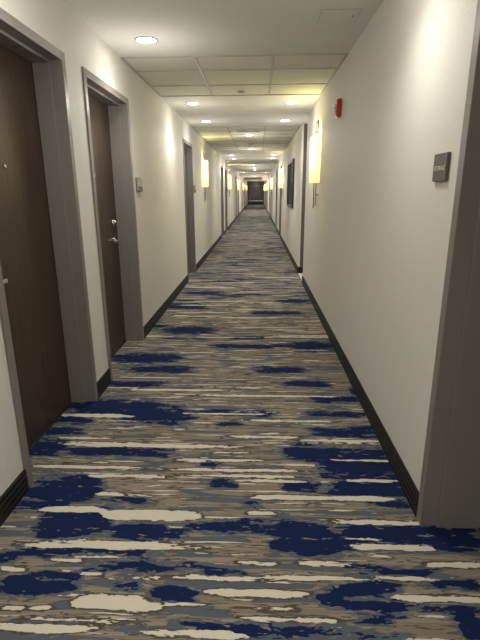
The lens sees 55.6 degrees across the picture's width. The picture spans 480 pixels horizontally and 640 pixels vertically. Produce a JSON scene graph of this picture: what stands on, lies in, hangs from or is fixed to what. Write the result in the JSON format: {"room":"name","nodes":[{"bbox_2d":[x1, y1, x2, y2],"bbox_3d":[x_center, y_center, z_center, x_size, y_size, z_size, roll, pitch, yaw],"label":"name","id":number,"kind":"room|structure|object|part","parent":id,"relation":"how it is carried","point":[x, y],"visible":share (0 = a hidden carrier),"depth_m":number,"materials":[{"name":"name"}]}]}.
{"room":"hotel corridor","nodes":[
{"label":"hotel corridor","id":0,"kind":"room"},
{"bbox_2d":[0,0,246,496],"bbox_3d":[-0.379,-6.696,24.379,0.300,2.550,56.500,0,16,2],"label":"wall","id":1,"kind":"structure","parent":0,"point":[158,131],"depth_m":4.46,"materials":[{"name":"paint"}]},
{"bbox_2d":[0,7,97,487],"bbox_3d":[-1.197,-0.366,2.516,0.277,2.250,1.050,0,16,2],"label":"door","id":2,"kind":"structure","parent":1,"relation":"in","point":[45,319],"depth_m":2.72,"materials":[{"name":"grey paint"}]},
{"bbox_2d":[81,66,143,380],"bbox_3d":[-1.147,-0.739,3.839,0.277,2.250,1.100,0,16,2],"label":"door","id":3,"kind":"structure","parent":1,"relation":"in","point":[106,109],"depth_m":4.11,"materials":[{"name":"grey paint"}]},
{"bbox_3d":[-1.141,-0.729,4.189,0.062,0.068,0.149,0,16,2],"label":"lever handle","id":4,"kind":"part","parent":3,"relation":"part of","materials":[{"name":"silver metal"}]},
{"bbox_2d":[0,205,246,526],"bbox_3d":[-0.216,-5.524,24.704,0.014,0.116,56.500,0,16,2],"label":"baseboard","id":5,"kind":"structure","parent":1,"relation":"attached to","point":[19,487],"depth_m":3.37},
{"bbox_2d":[135,177,142,191],"bbox_3d":[-0.983,-1.320,4.448,0.022,0.136,0.186,0,16,2],"label":"plate","id":6,"kind":"object","parent":1,"relation":"attached to","point":[139,188],"visible":1,"depth_m":4.41,"materials":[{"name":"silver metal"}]},
{"bbox_3d":[-0.981,-1.320,4.448,0.014,0.120,0.170,0,16,2],"label":"plate","id":7,"kind":"part","parent":6,"relation":"part of","materials":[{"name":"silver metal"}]},
{"bbox_2d":[182,138,195,280],"bbox_3d":[-0.993,-1.869,7.839,0.277,2.250,1.020,0,16,2],"label":"door","id":8,"kind":"structure","parent":1,"relation":"in","point":[187,147],"depth_m":8.20,"materials":[{"name":"grey paint"}]},
{"bbox_2d":[202,151,207,201],"bbox_3d":[-0.737,-3.051,9.721,0.107,1.020,0.310,0,16,2],"label":"wall sconce","id":9,"kind":"object","parent":1,"relation":"attached to","point":[204,163],"visible":1,"depth_m":9.61,"materials":[{"name":"white glass"}]},
{"bbox_3d":[-0.736,-3.114,9.703,0.105,0.530,0.310,0,16,2],"label":"lamp shade","id":10,"kind":"part","parent":9,"relation":"part of","materials":[{"name":"beige glass"}]},
{"bbox_2d":[220,165,223,234],"bbox_3d":[-0.715,-3.906,15.052,0.277,2.250,1.020,0,16,2],"label":"door","id":11,"kind":"structure","parent":1,"relation":"in","point":[221,167],"depth_m":15.43,"materials":[{"name":"grey paint"}]},
{"bbox_2d":[225,169,227,230],"bbox_3d":[-0.647,-4.409,16.831,0.277,2.250,1.020,0,16,2],"label":"door","id":12,"kind":"structure","parent":1,"relation":"in","point":[225,169],"depth_m":17.15,"materials":[{"name":"grey paint"}]},
{"bbox_2d":[228,173,230,195],"bbox_3d":[-0.411,-5.441,18.184,0.107,1.020,0.310,0,16,2],"label":"wall sconce","id":13,"kind":"object","parent":1,"relation":"attached to","point":[229,176],"visible":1,"depth_m":18.06,"materials":[{"name":"glass"}]},
{"bbox_3d":[-0.411,-5.504,18.166,0.105,0.530,0.310,0,16,2],"label":"lamp shade","id":14,"kind":"part","parent":13,"relation":"part of","materials":[{"name":"beige glass"}]},
{"bbox_2d":[235,176,236,218],"bbox_3d":[-0.346,-6.620,24.659,0.277,2.250,1.000,0,16,2],"label":"door","id":15,"kind":"structure","parent":1,"relation":"in","point":[235,176],"depth_m":25.02,"materials":[{"name":"grey paint"}]},
{"bbox_2d":[63,0,382,180],"bbox_3d":[1.558,-7.948,24.029,4.185,0.170,56.650,0,16,2],"label":"ceiling","id":16,"kind":"structure","parent":0,"point":[205,52],"depth_m":3.85,"materials":[{"name":"white paint"}]},
{"bbox_2d":[134,36,157,43],"bbox_3d":[-0.704,-2.100,3.417,0.180,0.007,0.180,0,16,2],"label":"recessed light","id":17,"kind":"object","parent":16,"relation":"in","point":[141,39],"visible":1,"depth_m":3.41,"materials":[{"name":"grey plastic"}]},
{"bbox_2d":[186,102,199,104],"bbox_3d":[-0.608,-2.798,5.888,0.180,0.007,0.180,0,16,2],"label":"recessed light","id":18,"kind":"object","parent":16,"relation":"in","point":[188,103],"visible":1,"depth_m":5.86,"materials":[{"name":"white"}]},
{"bbox_2d":[235,130,260,132],"bbox_3d":[0.155,-3.551,8.557,0.480,0.010,0.300,0,16,2],"label":"ceiling vent","id":19,"kind":"object","parent":16,"relation":"in","point":[236,131],"visible":1,"depth_m":8.56,"materials":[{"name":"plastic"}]},
{"bbox_2d":[285,101,298,103],"bbox_3d":[0.671,-2.791,5.841,0.180,0.007,0.180,0,16,2],"label":"recessed light","id":20,"kind":"object","parent":16,"relation":"in","point":[287,102],"visible":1,"depth_m":5.83,"materials":[{"name":"white"}]},
{"bbox_2d":[317,9,362,22],"bbox_3d":[0.645,-1.983,2.971,0.258,0.006,0.238,0,16,2],"label":"access panel","id":21,"kind":"object","parent":16,"relation":"attached to","point":[326,15],"visible":1,"depth_m":2.96,"materials":[{"name":"white paint"}]},
{"bbox_2d":[0,205,479,639],"bbox_3d":[0.764,-5.463,24.683,2.375,0.001,56.500,0,16,2],"label":"floor","id":22,"kind":"structure","parent":0,"point":[230,479],"depth_m":2.19,"materials":[{"name":"carpet"}]},
{"bbox_2d":[249,200,262,204],"bbox_3d":[1.765,-13.213,51.259,1.600,0.470,0.440,0,16,2],"label":"bench","id":23,"kind":"object","parent":22,"relation":"on","point":[250,202],"visible":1,"depth_m":51.08,"materials":[{"name":"grey plastic"}]},
{"bbox_2d":[247,181,263,204],"bbox_3d":[1.775,-14.384,51.578,2.515,2.550,0.150,0,16,2],"label":"wall","id":24,"kind":"structure","parent":0,"point":[248,182],"depth_m":51.24,"materials":[{"name":"beige paint"}]},
{"bbox_2d":[248,184,262,204],"bbox_3d":[1.779,-14.204,51.512,1.680,2.240,0.075,0,16,2],"label":"door","id":25,"kind":"structure","parent":24,"relation":"in","point":[255,191],"depth_m":51.48,"materials":[{"name":"black wood"}]},
{"bbox_2d":[264,0,477,490],"bbox_3d":[1.834,-6.685,24.297,0.300,2.550,56.500,0,16,2],"label":"wall","id":26,"kind":"structure","parent":0,"point":[377,230],"depth_m":2.58,"materials":[{"name":"paint"}]},
{"bbox_2d":[269,178,269,213],"bbox_3d":[1.954,-7.586,28.041,0.277,2.250,1.000,0,16,2],"label":"door","id":27,"kind":"structure","parent":26,"relation":"in","point":[269,178],"depth_m":28.38,"materials":[{"name":"grey paint"}]},
{"bbox_2d":[275,169,277,227],"bbox_3d":[1.566,-4.735,17.943,0.277,2.250,1.000,0,16,2],"label":"door","id":28,"kind":"structure","parent":26,"relation":"in","point":[277,169],"depth_m":18.26,"materials":[{"name":"grey paint"}]},
{"bbox_2d":[279,165,281,235],"bbox_3d":[1.442,-3.825,14.722,0.277,2.250,1.000,0,16,2],"label":"door","id":29,"kind":"structure","parent":26,"relation":"in","point":[281,165],"depth_m":15.23,"materials":[{"name":"grey paint"}]},
{"bbox_2d":[279,169,282,196],"bbox_3d":[1.218,-4.128,13.501,0.107,1.020,0.310,0,16,2],"label":"wall sconce","id":30,"kind":"object","parent":26,"relation":"attached to","point":[280,170],"visible":0.99,"depth_m":13.39,"materials":[{"name":"glass"}]},
{"bbox_3d":[1.216,-4.191,13.483,0.105,0.530,0.310,0,16,2],"label":"lamp shade","id":31,"kind":"part","parent":30,"relation":"part of","materials":[{"name":"beige glass"}]},
{"bbox_2d":[287,158,294,207],"bbox_3d":[1.116,-3.006,10.078,0.045,0.980,1.560,0,16,2],"label":"framed picture","id":32,"kind":"object","parent":26,"relation":"attached to","point":[291,164],"visible":1,"depth_m":9.92,"materials":[{"name":"black"}]},
{"bbox_2d":[298,267,302,272],"bbox_3d":[1.972,-0.791,7.884,1.850,0.120,0.880,0,16,2],"label":"baseboard","id":33,"kind":"structure","parent":26,"relation":"attached to","point":[300,269],"depth_m":8.32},
{"bbox_2d":[300,124,307,266],"bbox_3d":[1.282,-2.137,7.982,0.390,2.415,0.012,0,16,2],"label":"trim","id":34,"kind":"structure","parent":26,"relation":"attached to","point":[305,125],"depth_m":7.96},
{"bbox_2d":[309,120,320,207],"bbox_3d":[0.914,-1.901,5.615,0.107,1.020,0.310,0,16,2],"label":"wall sconce","id":35,"kind":"object","parent":26,"relation":"attached to","point":[315,143],"visible":1,"depth_m":5.49,"materials":[{"name":"beige glass"}]},
{"bbox_3d":[0.913,-1.964,5.597,0.105,0.530,0.310,0,16,2],"label":"lamp shade","id":36,"kind":"part","parent":35,"relation":"part of","materials":[{"name":"beige glass"}]},
{"bbox_2d":[333,98,341,118],"bbox_3d":[0.878,-1.913,4.126,0.070,0.159,0.116,0,16,2],"label":"fire alarm","id":37,"kind":"object","parent":26,"relation":"attached to","point":[337,105],"visible":1,"depth_m":4.08,"materials":[{"name":"red plastic"}]},
{"bbox_2d":[264,205,418,516],"bbox_3d":[1.684,-5.514,24.634,0.014,0.116,56.500,0,16,2],"label":"baseboard","id":38,"kind":"structure","parent":26,"relation":"attached to","point":[407,484],"depth_m":2.91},
{"bbox_2d":[432,152,450,181],"bbox_3d":[0.815,-0.619,1.845,0.014,0.108,0.140,0,16,2],"label":"room sign","id":39,"kind":"object","parent":26,"relation":"attached to","point":[441,166],"visible":1,"depth_m":1.82,"materials":[{"name":"brown metal"}]},
{"bbox_2d":[416,0,479,530],"bbox_3d":[0.968,-0.033,1.295,0.362,2.250,1.020,0,16,2],"label":"door frame","id":40,"kind":"structure","parent":26,"relation":"in","point":[449,492],"depth_m":1.83,"materials":[{"name":"grey paint"}]}
]}

